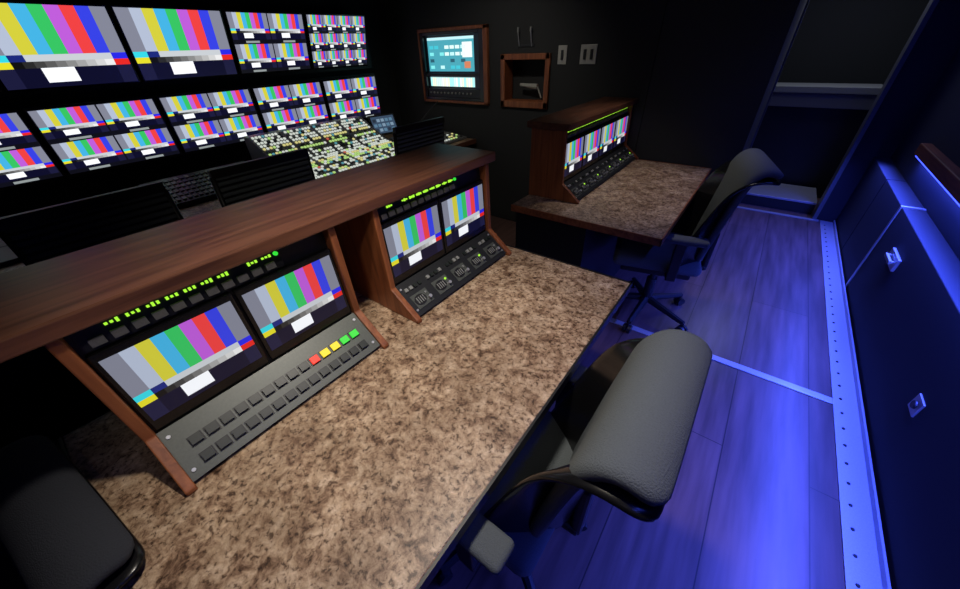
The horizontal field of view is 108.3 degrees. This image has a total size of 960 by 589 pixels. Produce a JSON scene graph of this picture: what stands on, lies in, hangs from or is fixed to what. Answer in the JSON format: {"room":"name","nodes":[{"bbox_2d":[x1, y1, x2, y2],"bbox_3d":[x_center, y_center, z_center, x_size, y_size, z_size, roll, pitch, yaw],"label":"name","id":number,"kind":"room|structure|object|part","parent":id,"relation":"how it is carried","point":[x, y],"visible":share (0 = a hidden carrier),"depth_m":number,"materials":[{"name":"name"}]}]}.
{"room":"control room","nodes":[
{"label":"control room","id":0,"kind":"room"},
{"bbox_2d":[0,0,401,216],"bbox_3d":[-2.250,-1.098,2.264,0.100,2.250,4.440,22,42,30],"label":"wall","id":1,"kind":"structure","parent":0,"point":[20,200],"depth_m":2.42,"materials":[{"name":"black paint"}]},
{"bbox_2d":[0,17,374,191],"bbox_3d":[-1.950,-1.412,2.384,0.048,0.760,3.040,22,42,30],"label":"rack","id":2,"kind":"object","parent":1,"relation":"attached to","point":[4,94],"visible":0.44,"depth_m":2.19,"materials":[{"name":"black plastic"}]},
{"bbox_2d":[0,109,65,189],"bbox_3d":[-2.576,-0.690,1.725,0.092,0.345,0.566,22,42,30],"label":"wall monitor","id":3,"kind":"object","parent":2,"relation":"attached to","point":[24,160],"visible":1,"depth_m":1.83,"materials":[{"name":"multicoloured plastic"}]},
{"bbox_2d":[0,0,140,91],"bbox_3d":[-2.260,-1.322,1.847,0.150,0.373,0.564,22,42,30],"label":"wall monitor","id":4,"kind":"object","parent":2,"relation":"attached to","point":[44,45],"visible":1,"depth_m":1.83,"materials":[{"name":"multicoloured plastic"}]},
{"bbox_2d":[21,96,181,175],"bbox_3d":[-2.228,-0.968,2.093,0.092,0.345,0.566,22,42,30],"label":"wall monitor","id":5,"kind":"object","parent":2,"relation":"attached to","point":[86,137],"visible":1,"depth_m":2.04,"materials":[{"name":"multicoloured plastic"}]},
{"bbox_2d":[107,3,238,81],"bbox_3d":[-1.913,-1.600,2.216,0.150,0.373,0.564,22,42,30],"label":"wall monitor","id":6,"kind":"object","parent":2,"relation":"attached to","point":[163,43],"visible":1,"depth_m":2.17,"materials":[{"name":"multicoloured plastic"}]},
{"bbox_2d":[154,87,264,153],"bbox_3d":[-1.881,-1.246,2.462,0.092,0.345,0.566,22,42,30],"label":"wall monitor","id":7,"kind":"object","parent":2,"relation":"attached to","point":[201,120],"visible":0.98,"depth_m":2.41,"materials":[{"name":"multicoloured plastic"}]},
{"bbox_2d":[220,8,310,74],"bbox_3d":[-1.565,-1.878,2.585,0.149,0.373,0.564,22,42,30],"label":"wall monitor","id":8,"kind":"object","parent":2,"relation":"attached to","point":[261,41],"visible":1,"depth_m":2.54,"materials":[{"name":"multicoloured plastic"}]},
{"bbox_2d":[249,80,329,131],"bbox_3d":[-1.534,-1.525,2.831,0.092,0.345,0.566,22,42,30],"label":"wall monitor","id":9,"kind":"object","parent":2,"relation":"attached to","point":[294,104],"visible":0.91,"depth_m":2.77,"materials":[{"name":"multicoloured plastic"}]},
{"bbox_2d":[302,12,367,69],"bbox_3d":[-1.218,-2.157,2.953,0.149,0.373,0.564,22,42,30],"label":"wall monitor","id":10,"kind":"object","parent":2,"relation":"attached to","point":[334,40],"visible":1,"depth_m":2.91,"materials":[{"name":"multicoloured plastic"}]},
{"bbox_2d":[320,75,381,119],"bbox_3d":[-1.186,-1.803,3.200,0.092,0.345,0.566,22,42,30],"label":"wall monitor","id":11,"kind":"object","parent":2,"relation":"attached to","point":[345,97],"visible":0.91,"depth_m":3.15,"materials":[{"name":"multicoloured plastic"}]},
{"bbox_2d":[0,198,844,588],"bbox_3d":[0.436,-0.216,2.875,4.350,0.080,7.800,22,42,30],"label":"floor","id":12,"kind":"structure","parent":0,"point":[753,503],"depth_m":1.55,"materials":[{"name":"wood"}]},
{"bbox_2d":[0,435,144,588],"bbox_3d":[-0.927,0.857,0.682,0.708,0.818,0.658,16,40,24],"label":"office chair","id":13,"kind":"object","parent":12,"relation":"on","point":[57,531],"visible":1,"depth_m":0.61,"materials":[{"name":"fabric"}]},
{"bbox_2d":[0,181,183,265],"bbox_3d":[-1.533,0.034,1.627,0.586,1.100,0.590,22,42,30],"label":"mesh office chair","id":14,"kind":"object","parent":12,"relation":"on","point":[41,234],"visible":0.17,"depth_m":1.18,"materials":[{"name":"fabric"}]},
{"bbox_2d":[0,134,475,396],"bbox_3d":[-1.527,-0.487,2.654,1.040,0.753,3.620,22,42,30],"label":"desk","id":15,"kind":"object","parent":12,"relation":"on","point":[18,372],"visible":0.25,"depth_m":1.96,"materials":[{"name":"laminate"}]},
{"bbox_2d":[0,238,20,266],"bbox_3d":[-2.183,-0.320,1.737,0.450,0.087,0.700,22,42,30],"label":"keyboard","id":16,"kind":"object","parent":15,"relation":"on","point":[7,256],"visible":0.02,"depth_m":1.57,"materials":[{"name":"black plastic"}]},
{"bbox_2d":[139,161,244,208],"bbox_3d":[-1.762,-0.723,2.259,0.330,0.108,0.620,22,42,30],"label":"control panel","id":17,"kind":"object","parent":15,"relation":"on","point":[188,189],"visible":0.37,"depth_m":2.16,"materials":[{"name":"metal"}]},
{"bbox_2d":[243,116,466,178],"bbox_3d":[-0.923,-1.324,2.928,0.740,0.250,1.660,22,42,30],"label":"production switcher","id":18,"kind":"object","parent":15,"relation":"on","point":[343,144],"visible":0.78,"depth_m":2.69,"materials":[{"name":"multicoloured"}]},
{"bbox_2d":[367,113,397,134],"bbox_3d":[-0.888,-1.524,3.204,0.263,0.252,0.110,-27,42,-30],"label":"display","id":19,"kind":"object","parent":18,"relation":"on","point":[383,123],"visible":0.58,"depth_m":3.15,"materials":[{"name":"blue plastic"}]},
{"bbox_2d":[207,148,315,206],"bbox_3d":[-1.178,-0.250,2.003,0.586,1.100,0.590,22,42,30],"label":"mesh office chair","id":20,"kind":"object","parent":12,"relation":"on","point":[242,181],"visible":0.22,"depth_m":1.56,"materials":[{"name":"fabric"}]},
{"bbox_2d":[58,244,631,588],"bbox_3d":[-0.208,0.454,1.261,0.891,0.751,1.404,22,42,30],"label":"desk","id":21,"kind":"object","parent":12,"relation":"on","point":[374,479],"visible":0.68,"depth_m":0.77,"materials":[{"name":"stone"}]},
{"bbox_2d":[44,227,388,495],"bbox_3d":[-0.588,0.073,0.860,0.380,0.361,0.530,22,42,30],"label":"console","id":22,"kind":"object","parent":21,"relation":"on","point":[197,372],"visible":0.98,"depth_m":0.77,"materials":[{"name":"grey plastic"}]},
{"bbox_3d":[-0.589,-0.003,0.709,0.024,0.050,0.370,22,42,30],"label":"tally panel","id":23,"kind":"part","parent":22,"relation":"part of","materials":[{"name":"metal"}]},
{"bbox_2d":[0,143,494,362],"bbox_3d":[-0.534,-0.195,0.889,0.300,0.034,1.580,22,42,30],"label":"wooden shelf","id":24,"kind":"object","parent":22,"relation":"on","point":[42,303],"visible":1,"depth_m":0.73,"materials":[{"name":"brown wood"}]},
{"bbox_3d":[-0.485,0.221,0.875,0.104,0.083,0.490,22,42,30],"label":"button panel","id":25,"kind":"part","parent":22,"relation":"part of","materials":[{"name":"grey metal"}]},
{"bbox_2d":[334,164,511,323],"bbox_3d":[-0.190,-0.246,1.282,0.380,0.361,0.555,22,42,30],"label":"console","id":26,"kind":"object","parent":21,"relation":"on","point":[406,255],"visible":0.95,"depth_m":1.19,"materials":[{"name":"brown wood"}]},
{"bbox_3d":[-0.198,-0.316,1.124,0.024,0.050,0.370,22,42,30],"label":"tally panel","id":27,"kind":"part","parent":26,"relation":"part of","materials":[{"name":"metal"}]},
{"bbox_3d":[-0.087,-0.098,1.297,0.104,0.083,0.515,22,42,30],"label":"intercom panel","id":28,"kind":"part","parent":26,"relation":"part of","materials":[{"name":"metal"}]},
{"bbox_2d":[392,117,444,155],"bbox_3d":[-0.583,-0.727,2.635,0.586,1.100,0.590,22,42,30],"label":"mesh office chair","id":29,"kind":"object","parent":12,"relation":"on","point":[417,135],"visible":0.13,"depth_m":2.19,"materials":[{"name":"fabric"}]},
{"bbox_2d":[435,329,712,588],"bbox_3d":[0.104,0.473,1.003,0.658,0.998,0.590,22,42,30],"label":"office chair","id":30,"kind":"object","parent":12,"relation":"on","point":[618,432],"visible":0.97,"depth_m":0.65,"materials":[{"name":"grey fabric"}]},
{"bbox_3d":[0.061,0.490,1.057,0.450,0.070,0.440,22,42,30],"label":"seat","id":31,"kind":"part","parent":30,"relation":"part of","materials":[{"name":"grey fabric"}]},
{"bbox_3d":[0.275,0.349,0.748,0.214,0.512,0.376,22,42,30],"label":"backrest","id":32,"kind":"part","parent":30,"relation":"part of","materials":[{"name":"grey fabric"}]},
{"bbox_2d":[511,159,711,276],"bbox_3d":[0.880,-0.369,2.348,0.791,0.751,1.260,22,42,30],"label":"desk","id":33,"kind":"object","parent":12,"relation":"on","point":[643,201],"visible":0.72,"depth_m":1.92,"materials":[{"name":"stone"}]},
{"bbox_2d":[527,97,638,203],"bbox_3d":[0.711,-0.957,2.195,0.330,0.394,1.084,22,42,30],"label":"console","id":34,"kind":"object","parent":33,"relation":"on","point":[574,150],"visible":1,"depth_m":1.98,"materials":[{"name":"brown wood"}]},
{"bbox_3d":[0.608,-0.993,2.280,0.016,0.361,1.064,22,42,30],"label":"panel","id":35,"kind":"part","parent":34,"relation":"part of","materials":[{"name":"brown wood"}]},
{"bbox_2d":[527,97,638,131],"bbox_3d":[0.670,-1.118,2.111,0.245,0.032,1.084,22,42,30],"label":"shelf","id":36,"kind":"object","parent":34,"relation":"attached to","point":[569,119],"depth_m":1.93,"materials":[{"name":"brown wood"}]},
{"bbox_3d":[0.733,-1.061,2.111,0.024,0.050,1.024,22,42,30],"label":"tally panel","id":37,"kind":"part","parent":34,"relation":"part of","materials":[{"name":"metal"}]},
{"bbox_3d":[0.800,-0.808,2.239,0.104,0.083,1.024,22,42,30],"label":"intercom panel","id":38,"kind":"part","parent":34,"relation":"part of","materials":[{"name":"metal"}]},
{"bbox_2d":[613,148,783,332],"bbox_3d":[1.097,-0.294,2.017,0.658,0.998,0.590,12,38,20],"label":"office chair","id":39,"kind":"object","parent":12,"relation":"on","point":[688,249],"visible":0.94,"depth_m":1.88,"materials":[{"name":"grey fabric"}]},
{"bbox_3d":[1.047,-0.269,2.062,0.450,0.070,0.440,12,38,20],"label":"seat","id":40,"kind":"part","parent":39,"relation":"part of","materials":[{"name":"grey fabric"}]},
{"bbox_3d":[1.295,-0.446,1.800,0.214,0.512,0.441,12,38,20],"label":"backrest","id":41,"kind":"part","parent":39,"relation":"part of","materials":[{"name":"grey fabric"}]},
{"bbox_2d":[609,318,832,403],"bbox_3d":[1.047,0.245,2.120,1.690,0.006,0.043,22,42,30],"label":"trim","id":42,"kind":"structure","parent":12,"relation":"on","point":[770,378],"depth_m":1.83,"materials":[{"name":"metal"}]},
{"bbox_2d":[740,183,816,213],"bbox_3d":[3.166,-1.077,3.745,0.685,0.120,0.520,22,42,30],"label":"step","id":43,"kind":"structure","parent":12,"relation":"on","point":[795,198],"depth_m":3.60,"materials":[{"name":"metal"}]},
{"bbox_2d":[752,82,882,197],"bbox_3d":[3.458,-1.681,3.781,0.900,1.040,0.400,22,42,30],"label":"cabinet","id":44,"kind":"object","parent":12,"relation":"on","point":[806,130],"depth_m":3.57,"materials":[{"name":"black plastic"}]},
{"bbox_2d":[383,0,806,221],"bbox_3d":[0.834,-2.035,3.392,3.270,2.250,1.610,22,42,30],"label":"wall","id":45,"kind":"structure","parent":0,"point":[703,74],"depth_m":2.39,"materials":[{"name":"black paint"}]},
{"bbox_2d":[419,28,483,101],"bbox_3d":[-0.218,-2.075,3.161,0.722,0.525,0.132,22,42,30],"label":"housing","id":46,"kind":"object","parent":45,"relation":"attached to","point":[472,95],"visible":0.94,"depth_m":3.17,"materials":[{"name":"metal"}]},
{"bbox_2d":[425,33,479,88],"bbox_3d":[-0.240,-2.066,3.151,0.640,0.475,0.001,22,42,30],"label":"display","id":47,"kind":"object","parent":46,"relation":"attached to","point":[454,53],"visible":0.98,"depth_m":3.12,"materials":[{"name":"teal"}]},
{"bbox_2d":[417,24,489,104],"bbox_3d":[-0.210,-2.070,3.150,0.785,0.570,0.140,22,42,30],"label":"frame","id":48,"kind":"object","parent":45,"relation":"attached to","point":[485,27],"visible":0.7,"depth_m":2.98,"materials":[{"name":"brown wood"}]},
{"bbox_2d":[517,26,534,46],"bbox_3d":[0.345,-1.951,2.625,0.140,0.121,0.038,22,42,30],"label":"coat hook","id":49,"kind":"object","parent":45,"relation":"attached to","point":[519,44],"visible":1,"depth_m":2.64,"materials":[{"name":"metal"}]},
{"bbox_2d":[501,53,551,108],"bbox_3d":[0.389,-1.746,2.838,0.450,0.375,0.130,22,42,30],"label":"wall niche","id":50,"kind":"object","parent":45,"relation":"attached to","point":[506,59],"visible":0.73,"depth_m":2.84,"materials":[{"name":"brown wood"}]},
{"bbox_2d":[557,45,567,63],"bbox_3d":[0.603,-1.758,2.545,0.070,0.116,0.015,22,42,30],"label":"switch plate","id":51,"kind":"object","parent":45,"relation":"attached to","point":[562,51],"visible":1,"depth_m":2.54,"materials":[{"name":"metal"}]},
{"bbox_2d":[579,44,597,63],"bbox_3d":[0.763,-1.693,2.444,0.120,0.116,0.015,22,42,30],"label":"switch plate","id":52,"kind":"object","parent":45,"relation":"attached to","point":[588,54],"visible":1,"depth_m":2.44,"materials":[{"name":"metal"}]},
{"bbox_2d":[737,206,818,221],"bbox_3d":[2.953,-0.827,3.506,0.730,0.006,0.040,22,42,30],"label":"trim","id":53,"kind":"structure","parent":45,"relation":"attached to","point":[817,220],"depth_m":3.48,"materials":[{"name":"metal"}]},
{"bbox_2d":[749,0,938,218],"bbox_3d":[2.936,-1.765,2.932,0.750,2.200,0.130,22,42,30],"label":"door frame","id":54,"kind":"structure","parent":45,"relation":"attached to","point":[932,4],"depth_m":2.83,"materials":[{"name":"grey metal"}]},
{"bbox_2d":[778,0,959,221],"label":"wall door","id":55,"kind":"structure","parent":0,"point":[836,41],"depth_m":3.44,"materials":[{"name":"black carpet"}]},
{"bbox_2d":[891,48,959,260],"bbox_3d":[2.093,-0.468,1.124,0.100,2.250,7.600,22,42,30],"label":"wall","id":56,"kind":"structure","parent":0,"point":[937,123],"depth_m":2.25,"materials":[{"name":"paint"}]},
{"bbox_2d":[820,220,890,588],"bbox_3d":[1.489,0.747,1.371,0.100,0.030,6.020,22,42,30],"label":"trim","id":57,"kind":"structure","parent":56,"relation":"attached to","point":[863,546],"depth_m":1.49,"materials":[{"name":"metal"}]},
{"bbox_2d":[836,143,959,588],"bbox_3d":[1.563,0.446,1.082,0.105,0.850,6.030,22,42,30],"label":"wainscot","id":58,"kind":"structure","parent":56,"relation":"attached to","point":[905,321],"depth_m":1.47,"materials":[{"name":"metal"}]},
{"bbox_2d":[884,247,901,271],"bbox_3d":[2.277,-0.197,1.922,0.035,0.070,0.180,22,42,30],"label":"handle","id":59,"kind":"object","parent":58,"relation":"attached to","point":[893,259],"visible":1,"depth_m":1.89,"materials":[{"name":"metal"}]},
{"bbox_2d":[908,393,925,416],"bbox_3d":[1.656,0.420,1.319,0.015,0.070,0.070,22,42,30],"label":"handle","id":60,"kind":"object","parent":58,"relation":"attached to","point":[917,404],"visible":1,"depth_m":1.31,"materials":[{"name":"metal"}]},
{"bbox_3d":[1.356,0.308,0.616,0.055,0.070,5.320,22,42,30],"label":"rail","id":61,"kind":"part","parent":58,"relation":"part of","materials":[{"name":"brown wood"}]}
]}

